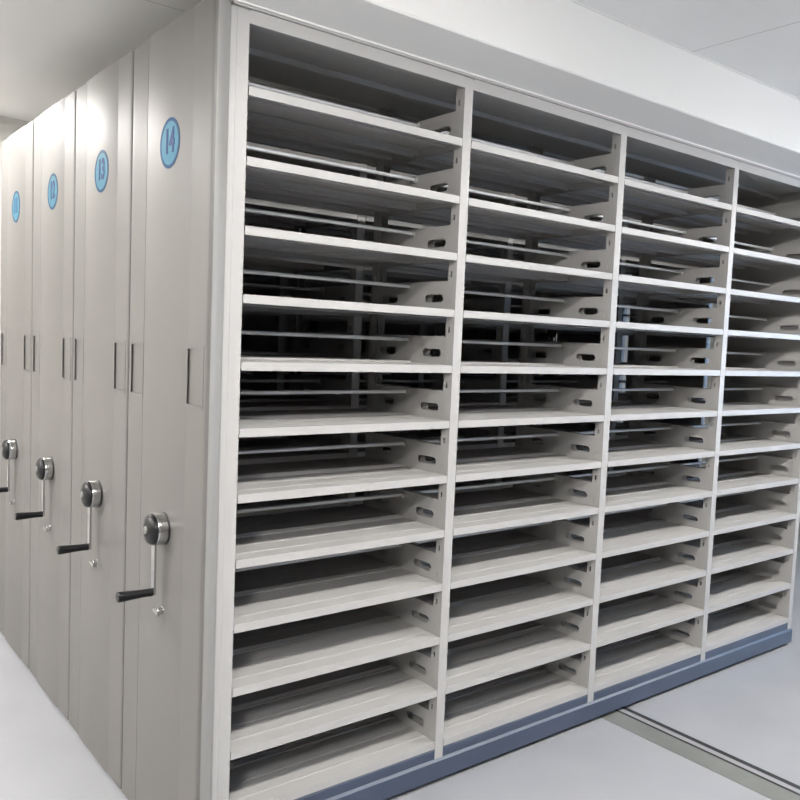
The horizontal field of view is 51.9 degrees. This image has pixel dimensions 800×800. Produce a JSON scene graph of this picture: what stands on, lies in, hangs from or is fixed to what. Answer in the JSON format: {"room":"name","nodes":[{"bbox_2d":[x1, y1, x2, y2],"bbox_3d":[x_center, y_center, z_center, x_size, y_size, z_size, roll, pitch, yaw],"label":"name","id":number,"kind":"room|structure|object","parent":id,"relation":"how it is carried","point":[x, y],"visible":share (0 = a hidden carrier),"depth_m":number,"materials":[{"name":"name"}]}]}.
{"room":"archive storage room","nodes":[
{"label":"archive storage room","id":0,"kind":"room"},
{"bbox_2d":[0,116,631,475],"bbox_3d":[-1.244,-0.278,6.123,11.700,2.936,0.150,-1,5,-38],"label":"wall","id":1,"kind":"structure","parent":0,"point":[8,126],"depth_m":5.01,"materials":[{"name":"paint"}]},
{"bbox_2d":[0,518,799,799],"bbox_3d":[2.035,1.686,1.952,12.100,0.100,11.150,-1,5,-38],"label":"floor","id":2,"kind":"structure","parent":0,"point":[748,710],"depth_m":3.41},
{"bbox_2d":[599,706,799,799],"bbox_3d":[0.968,1.451,3.863,0.190,0.003,6.100,-1,5,-38],"label":"rail","id":3,"kind":"object","parent":2,"relation":"on","point":[765,783],"visible":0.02,"depth_m":3.45,"materials":[{"name":"metal"}]},
{"bbox_3d":[-0.452,1.474,2.757,0.190,0.003,6.100,-1,5,-38],"label":"rail","id":4,"kind":"object","parent":2,"relation":"on","visible":0},
{"bbox_2d":[0,120,553,668],"bbox_3d":[-0.552,-0.045,5.287,3.899,2.648,0.680,-1,5,-38],"label":"shelving unit","id":5,"kind":"object","parent":4,"relation":"on","point":[17,192],"visible":0.08,"depth_m":4.15,"materials":[{"name":"metal"}]},
{"bbox_2d":[14,91,632,719],"bbox_3d":[-0.155,0.009,4.778,3.899,2.648,0.680,-1,5,-38],"label":"shelving unit","id":6,"kind":"object","parent":4,"relation":"on","point":[55,128],"visible":0.14,"depth_m":3.67,"materials":[{"name":"metal"}]},
{"bbox_2d":[57,50,718,788],"bbox_3d":[0.243,0.062,4.269,3.899,2.648,0.680,-1,5,-38],"label":"shelving unit","id":7,"kind":"object","parent":4,"relation":"on","point":[105,103],"visible":0.26,"depth_m":3.35,"materials":[{"name":"metal"}]},
{"bbox_2d":[116,0,799,799],"bbox_3d":[0.640,0.116,3.760,3.899,2.648,0.680,-1,5,-38],"label":"shelving unit","id":8,"kind":"object","parent":4,"relation":"on","point":[376,649],"visible":1,"depth_m":3.18,"materials":[{"name":"metal"}]},
{"bbox_2d":[0,0,799,218],"bbox_3d":[2.160,-1.340,1.730,12.100,0.100,11.150,-1,5,-38],"label":"ceiling","id":9,"kind":"structure","parent":0,"point":[49,49],"depth_m":3.40,"materials":[{"name":"white paint"}]},
{"bbox_2d":[701,304,715,466],"bbox_3d":[6.772,0.099,5.481,0.150,2.936,11.050,-1,5,-38],"label":"wall","id":10,"kind":"structure","parent":0,"point":[713,305],"depth_m":9.47,"materials":[{"name":"paint"}]},
{"bbox_2d":[229,0,799,177],"bbox_3d":[0.901,-1.321,3.347,11.698,0.296,0.230,-1,5,-38],"label":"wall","id":11,"kind":"structure","parent":10,"relation":"attached to","point":[567,52],"depth_m":3.08,"materials":[{"name":"white paint"}]},
{"bbox_2d":[569,0,799,99],"bbox_3d":[0.980,-1.447,3.244,11.698,0.005,0.006,-1,5,-38],"label":"trim","id":12,"kind":"structure","parent":10,"relation":"attached to","point":[576,2],"depth_m":3.36,"materials":[{"name":"white paint"}]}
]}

